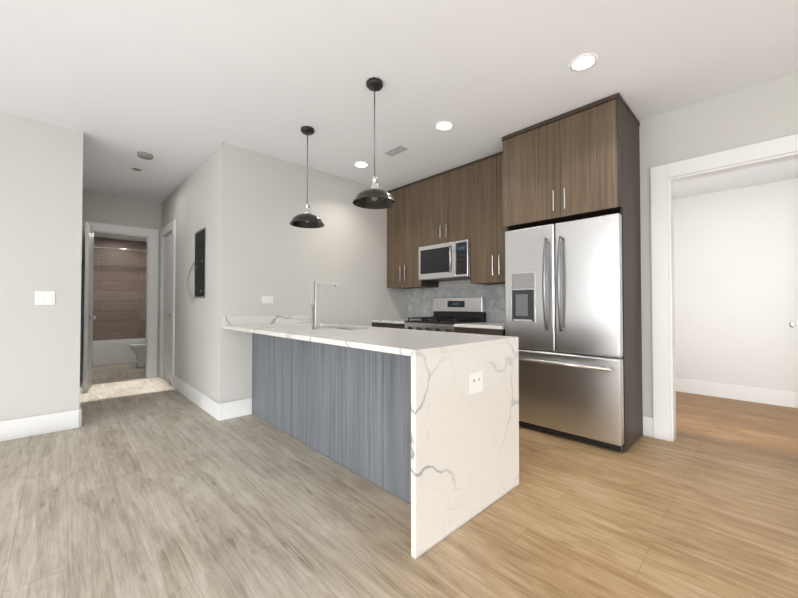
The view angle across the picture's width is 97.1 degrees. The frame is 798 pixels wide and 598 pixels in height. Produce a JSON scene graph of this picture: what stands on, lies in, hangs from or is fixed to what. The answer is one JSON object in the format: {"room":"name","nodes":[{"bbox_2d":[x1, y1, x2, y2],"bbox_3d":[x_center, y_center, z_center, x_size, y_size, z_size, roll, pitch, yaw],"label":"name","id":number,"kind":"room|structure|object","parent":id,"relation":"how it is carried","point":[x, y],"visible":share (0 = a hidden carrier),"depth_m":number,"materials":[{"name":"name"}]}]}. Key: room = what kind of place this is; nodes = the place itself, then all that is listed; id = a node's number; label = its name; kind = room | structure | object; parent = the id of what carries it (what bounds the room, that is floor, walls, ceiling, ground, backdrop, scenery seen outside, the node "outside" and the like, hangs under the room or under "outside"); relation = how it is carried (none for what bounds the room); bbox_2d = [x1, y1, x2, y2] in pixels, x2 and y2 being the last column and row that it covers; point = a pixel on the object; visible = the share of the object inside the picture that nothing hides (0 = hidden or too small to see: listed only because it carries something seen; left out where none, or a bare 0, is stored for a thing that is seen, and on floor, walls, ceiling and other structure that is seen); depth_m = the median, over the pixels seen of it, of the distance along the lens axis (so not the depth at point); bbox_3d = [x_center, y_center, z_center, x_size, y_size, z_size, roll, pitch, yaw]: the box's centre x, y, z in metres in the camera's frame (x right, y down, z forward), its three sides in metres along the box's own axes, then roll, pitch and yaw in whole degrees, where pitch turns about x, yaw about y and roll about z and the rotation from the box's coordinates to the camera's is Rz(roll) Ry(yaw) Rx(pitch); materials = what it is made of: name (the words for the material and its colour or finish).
{"room":"kitchen","nodes":[
{"label":"kitchen","id":0,"kind":"room"},
{"bbox_2d":[0,111,82,420],"bbox_3d":[-4.678,-0.212,1.627,4.770,2.708,0.120,1,-1,-44],"label":"wall","id":1,"kind":"structure","parent":0,"point":[41,178],"depth_m":3.05,"materials":[{"name":"paint"}]},
{"bbox_2d":[0,407,81,441],"bbox_3d":[-4.571,1.060,1.615,4.636,0.165,0.022,1,-1,-44],"label":"baseboard","id":2,"kind":"structure","parent":1,"relation":"attached to","point":[11,429],"depth_m":3.03,"materials":[{"name":"white wood"}]},
{"bbox_2d":[35,291,54,304],"bbox_3d":[-3.078,-0.009,3.065,0.125,0.120,0.009,1,-1,-44],"label":"switch plate","id":3,"kind":"object","parent":1,"relation":"attached to","point":[44,297],"visible":1,"depth_m":3.06,"materials":[{"name":"white plastic"}]},
{"bbox_2d":[93,233,146,340],"bbox_3d":[-4.822,-0.135,6.333,1.770,2.708,2.500,1,-1,-44],"label":"wall","id":4,"kind":"structure","parent":0,"point":[119,292],"depth_m":7.11,"materials":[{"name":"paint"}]},
{"bbox_2d":[95,246,145,251],"bbox_3d":[-5.209,-0.944,6.737,1.546,0.024,0.024,1,-1,-44],"label":"curtain rod","id":5,"kind":"object","parent":4,"relation":"attached to","point":[119,249],"visible":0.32,"depth_m":6.66,"materials":[{"name":"silver metal"}]},
{"bbox_2d":[82,190,161,376],"bbox_3d":[-3.873,-0.150,5.428,1.650,2.708,0.120,1,-1,-44],"label":"wall","id":6,"kind":"structure","parent":0,"point":[112,209],"depth_m":5.20,"materials":[{"name":"paint"}]},
{"bbox_2d":[83,223,95,392],"bbox_3d":[-4.114,0.116,4.682,0.121,2.137,0.624,1,-1,-44],"label":"bathroom door","id":7,"kind":"structure","parent":6,"relation":"in","point":[89,317],"depth_m":4.47,"materials":[{"name":"white wood"}]},
{"bbox_2d":[80,221,158,385],"bbox_3d":[-4.099,0.062,5.195,0.891,2.278,0.140,1,-1,-44],"label":"door frame","id":8,"kind":"structure","parent":6,"relation":"attached to","point":[151,333],"depth_m":5.38,"materials":[{"name":"white wood"}]},
{"bbox_2d":[161,146,217,400],"bbox_3d":[-2.761,-0.163,4.586,0.120,2.708,2.875,1,-1,-44],"label":"wall","id":9,"kind":"structure","parent":0,"point":[190,203],"depth_m":4.07,"materials":[{"name":"paint"}]},
{"bbox_2d":[163,233,171,382],"bbox_3d":[-3.375,0.123,5.125,0.115,2.137,0.690,1,-1,-44],"label":"closet door","id":10,"kind":"structure","parent":9,"relation":"in","point":[167,307],"depth_m":5.18,"materials":[{"name":"white wood"}]},
{"bbox_2d":[159,219,175,386],"bbox_3d":[-3.356,0.061,5.145,0.078,2.278,0.956,1,-1,-44],"label":"door frame","id":11,"kind":"structure","parent":9,"relation":"attached to","point":[168,229],"depth_m":5.15,"materials":[{"name":"white wood"}]},
{"bbox_2d":[187,227,205,302],"bbox_3d":[-2.295,-0.353,3.982,0.045,0.832,0.603,1,-1,-44],"label":"panel","id":12,"kind":"object","parent":9,"relation":"attached to","point":[199,263],"visible":1,"depth_m":3.93,"materials":[{"name":"black metal"}]},
{"bbox_2d":[173,375,219,420],"bbox_3d":[-2.386,1.100,4.077,0.019,0.165,1.921,1,-1,-44],"label":"baseboard","id":13,"kind":"structure","parent":9,"relation":"attached to","point":[212,407],"depth_m":3.87,"materials":[{"name":"white wood"}]},
{"bbox_2d":[216,142,404,402],"bbox_3d":[-0.865,-0.168,4.327,2.502,2.708,0.120,1,-1,-44],"label":"wall","id":14,"kind":"structure","parent":0,"point":[265,247],"depth_m":3.89,"materials":[{"name":"paint"}]},
{"bbox_2d":[220,398,251,420],"bbox_3d":[-1.611,1.090,3.499,0.298,0.165,0.016,1,-1,-44],"label":"baseboard","id":15,"kind":"structure","parent":14,"relation":"attached to","point":[238,408],"depth_m":3.48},
{"bbox_2d":[223,315,309,324],"bbox_3d":[-1.369,0.219,3.739,0.931,0.085,0.020,1,-1,-44],"label":"backsplash","id":16,"kind":"structure","parent":14,"relation":"attached to","point":[226,320],"depth_m":3.66,"materials":[{"name":"white stone"}]},
{"bbox_2d":[262,296,272,302],"bbox_3d":[-1.391,0.007,3.732,0.125,0.080,0.007,1,-1,-44],"label":"outlet","id":17,"kind":"object","parent":14,"relation":"attached to","point":[267,299],"visible":1,"depth_m":3.73,"materials":[{"name":"white plastic"}]},
{"bbox_2d":[0,363,797,597],"bbox_3d":[-1.343,1.183,2.277,10.520,0.060,13.300,1,-1,-44],"label":"floor","id":18,"kind":"structure","parent":0,"point":[137,484],"depth_m":1.87,"materials":[{"name":"brown wood"}]},
{"bbox_2d":[92,338,144,366],"bbox_3d":[-5.389,1.019,6.906,1.528,0.420,0.618,1,-1,-44],"label":"bathtub","id":19,"kind":"object","parent":18,"relation":"on","point":[112,352],"visible":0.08,"depth_m":6.58,"materials":[{"name":"ceramic"}]},
{"bbox_2d":[128,343,144,367],"bbox_3d":[-4.478,0.827,6.481,0.800,0.790,0.440,1,-1,-44],"label":"toilet","id":20,"kind":"object","parent":18,"relation":"on","point":[138,349],"visible":0.29,"depth_m":6.25,"materials":[{"name":"ceramic"}]},
{"bbox_2d":[251,325,294,426],"bbox_3d":[-1.098,0.732,3.650,0.600,0.885,0.510,1,-1,-44],"label":"base cabinet","id":21,"kind":"object","parent":18,"relation":"on","point":[263,336],"depth_m":3.38,"materials":[{"name":"wood"}]},
{"bbox_2d":[275,325,390,460],"bbox_3d":[-0.569,0.723,3.097,0.600,0.885,1.022,1,-1,-44],"label":"base cabinet","id":22,"kind":"object","parent":18,"relation":"on","point":[304,358],"depth_m":2.77,"materials":[{"name":"wood"}]},
{"bbox_2d":[283,321,330,328],"bbox_3d":[-0.956,0.275,3.639,0.300,0.030,0.733,1,-1,-44],"label":"countertop","id":23,"kind":"structure","parent":22,"relation":"on","point":[302,324],"depth_m":3.41,"materials":[{"name":"white stone"}]},
{"bbox_2d":[335,329,434,488],"bbox_3d":[-0.039,0.714,2.544,0.600,0.885,0.510,1,-1,-44],"label":"base cabinet","id":24,"kind":"object","parent":18,"relation":"on","point":[358,356],"depth_m":2.30,"materials":[{"name":"wood"}]},
{"bbox_2d":[372,323,404,328],"bbox_3d":[0.074,0.750,4.693,0.616,0.886,0.627,1,-1,-44],"label":"base cabinet","id":25,"kind":"object","parent":18,"relation":"on","point":[387,325],"depth_m":4.44,"materials":[{"name":"brown wood"}]},
{"bbox_2d":[371,319,421,322],"bbox_3d":[0.069,0.292,4.695,0.632,0.030,0.627,1,-1,-44],"label":"countertop","id":26,"kind":"structure","parent":25,"relation":"on","point":[380,320],"depth_m":4.55,"materials":[{"name":"white stone"}]},
{"bbox_2d":[405,297,485,331],"bbox_3d":[0.523,0.581,4.169,0.671,1.205,0.750,1,-1,-44],"label":"range","id":27,"kind":"object","parent":18,"relation":"on","point":[449,313],"visible":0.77,"depth_m":4.17,"materials":[{"name":"silver metal"}]},
{"bbox_2d":[383,333,514,532],"bbox_3d":[0.314,0.708,2.175,0.600,0.885,0.511,1,-1,-44],"label":"base cabinet","id":28,"kind":"object","parent":18,"relation":"on","point":[424,424],"depth_m":1.85,"materials":[{"name":"stone"}]},
{"bbox_2d":[455,327,504,335],"bbox_3d":[1.006,0.734,3.719,0.616,0.886,0.559,1,-1,-44],"label":"base cabinet","id":29,"kind":"object","parent":18,"relation":"on","point":[472,330],"depth_m":3.50,"materials":[{"name":"brown wood"}]},
{"bbox_2d":[455,323,504,330],"bbox_3d":[1.000,0.276,3.721,0.632,0.030,0.559,1,-1,-44],"label":"countertop","id":30,"kind":"structure","parent":29,"relation":"on","point":[494,326],"depth_m":3.57,"materials":[{"name":"white stone"}]},
{"bbox_2d":[505,213,623,450],"bbox_3d":[1.499,0.264,3.131,0.670,1.805,0.945,1,-1,-44],"label":"refrigerator","id":31,"kind":"object","parent":18,"relation":"on","point":[563,306],"visible":0.88,"depth_m":2.87,"materials":[{"name":"metal"}]},
{"bbox_2d":[502,93,642,452],"bbox_3d":[1.526,-0.182,3.171,0.642,2.700,0.971,1,-1,-44],"label":"tall cabinet","id":32,"kind":"object","parent":18,"relation":"on","point":[583,162],"visible":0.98,"depth_m":2.88,"materials":[{"name":"brown wood"}]},
{"bbox_2d":[0,0,797,202],"bbox_3d":[-1.343,-1.585,2.323,10.520,0.060,13.300,1,-1,-44],"label":"ceiling","id":33,"kind":"structure","parent":0,"point":[180,91],"depth_m":2.41,"materials":[{"name":"paint"}]},
{"bbox_2d":[130,167,142,170],"bbox_3d":[-3.078,-1.521,4.135,0.126,0.007,0.126,1,-1,-44],"label":"recessed light","id":34,"kind":"object","parent":33,"relation":"in","point":[136,169],"visible":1,"depth_m":4.13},
{"bbox_2d":[137,152,153,159],"bbox_3d":[-2.690,-1.513,3.738,0.144,0.036,0.144,1,-1,-44],"label":"smoke detector","id":35,"kind":"object","parent":33,"relation":"attached to","point":[145,156],"visible":1,"depth_m":3.70,"materials":[{"name":"white plastic"}]},
{"bbox_2d":[289,126,324,227],"bbox_3d":[-0.828,-1.105,3.188,0.312,0.869,0.312,1,-1,-44],"label":"pendant lamp","id":36,"kind":"object","parent":33,"relation":"hanging from","point":[306,219],"visible":1,"depth_m":3.17,"materials":[{"name":"black metal"}]},
{"bbox_2d":[354,161,368,167],"bbox_3d":[-0.429,-1.523,3.999,0.166,0.007,0.166,1,-1,-44],"label":"recessed light","id":37,"kind":"object","parent":33,"relation":"in","point":[360,164],"visible":1,"depth_m":3.99,"materials":[{"name":"white plastic"}]},
{"bbox_2d":[352,77,395,208],"bbox_3d":[-0.175,-1.116,2.519,0.312,0.869,0.312,1,-1,-44],"label":"pendant lamp","id":38,"kind":"object","parent":33,"relation":"hanging from","point":[374,196],"visible":1,"depth_m":2.51,"materials":[{"name":"black metal"}]},
{"bbox_2d":[385,146,407,155],"bbox_3d":[-0.030,-1.528,3.647,0.110,0.008,0.240,1,-1,-44],"label":"ceiling vent","id":39,"kind":"object","parent":33,"relation":"in","point":[396,150],"visible":1,"depth_m":3.63,"materials":[{"name":"white metal"}]},
{"bbox_2d":[435,121,453,130],"bbox_3d":[0.401,-1.537,3.132,0.166,0.007,0.166,1,-1,-44],"label":"recessed light","id":40,"kind":"object","parent":33,"relation":"in","point":[444,125],"visible":1,"depth_m":3.12,"materials":[{"name":"white plastic"}]},
{"bbox_2d":[569,53,597,70],"bbox_3d":[1.211,-1.551,2.315,0.166,0.007,0.166,1,-1,-44],"label":"recessed light","id":41,"kind":"object","parent":33,"relation":"in","point":[583,62],"visible":1,"depth_m":2.31,"materials":[{"name":"white plastic"}]},
{"bbox_2d":[409,72,797,416],"bbox_3d":[2.753,-0.198,2.443,0.120,2.708,7.845,1,-1,-44],"label":"wall","id":42,"kind":"structure","parent":0,"point":[762,112],"depth_m":2.79,"materials":[{"name":"paint"}]},
{"bbox_2d":[387,181,438,288],"bbox_3d":[0.179,-0.831,4.804,0.347,1.350,0.647,1,-1,-44],"label":"upper cabinet","id":43,"kind":"object","parent":42,"relation":"attached to","point":[404,237],"depth_m":4.66,"materials":[{"name":"brown wood"}]},
{"bbox_2d":[419,163,470,245],"bbox_3d":[0.659,-1.087,4.306,0.347,0.854,0.744,1,-1,-44],"label":"upper cabinet","id":44,"kind":"object","parent":42,"relation":"attached to","point":[463,202],"depth_m":4.16,"materials":[{"name":"brown wood"}]},
{"bbox_2d":[419,239,470,281],"bbox_3d":[0.618,-0.444,4.256,0.440,0.417,0.740,1,-1,-44],"label":"over-the-range microwave","id":45,"kind":"object","parent":44,"relation":"attached to","point":[449,261],"visible":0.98,"depth_m":4.11,"materials":[{"name":"silver metal"}]},
{"bbox_2d":[404,284,504,321],"bbox_3d":[0.748,0.056,4.439,0.008,0.433,1.939,1,-1,-44],"label":"backsplash","id":46,"kind":"structure","parent":42,"relation":"attached to","point":[418,302],"depth_m":4.49,"materials":[{"name":"tile"}]},
{"bbox_2d":[468,154,504,284],"bbox_3d":[1.031,-0.845,3.913,0.347,1.350,0.331,1,-1,-44],"label":"upper cabinet","id":47,"kind":"object","parent":42,"relation":"attached to","point":[482,241],"depth_m":3.80,"materials":[{"name":"brown wood"}]},
{"bbox_2d":[495,151,506,282],"bbox_3d":[1.221,-0.848,3.715,0.347,1.350,0.218,1,-1,-44],"label":"upper cabinet","id":48,"kind":"object","parent":42,"relation":"attached to","point":[500,231],"depth_m":3.65,"materials":[{"name":"brown wood"}]},
{"bbox_2d":[650,134,797,441],"bbox_3d":[2.555,0.020,2.646,0.160,2.278,1.060,1,-1,-44],"label":"door frame","id":49,"kind":"structure","parent":42,"relation":"attached to","point":[663,317],"depth_m":2.90,"materials":[{"name":"white wood"}]},
{"bbox_2d":[789,321,797,327],"bbox_3d":[3.137,0.083,2.699,0.790,2.137,0.190,1,-1,-44],"label":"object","id":50,"kind":"structure","parent":49,"relation":"attached to","point":[792,324],"depth_m":2.96,"materials":[{"name":"silver metal"}]},
{"bbox_2d":[673,178,797,392],"bbox_3d":[4.177,-0.172,4.052,0.120,2.708,5.200,1,-1,-44],"label":"wall","id":51,"kind":"structure","parent":0,"point":[736,279],"depth_m":4.13,"materials":[{"name":"paint"}]},
{"bbox_2d":[675,378,797,407],"bbox_3d":[4.128,1.098,3.984,0.019,0.165,4.960,1,-1,-44],"label":"baseboard","id":52,"kind":"structure","parent":51,"relation":"attached to","point":[759,395],"depth_m":4.12,"materials":[{"name":"white wood"}]},
{"bbox_2d":[673,159,797,199],"bbox_3d":[3.404,-1.429,3.332,2.022,0.218,4.960,1,-1,-44],"label":"ceiling","id":53,"kind":"structure","parent":0,"point":[773,172],"depth_m":3.87,"materials":[{"name":"paint"}]}
]}

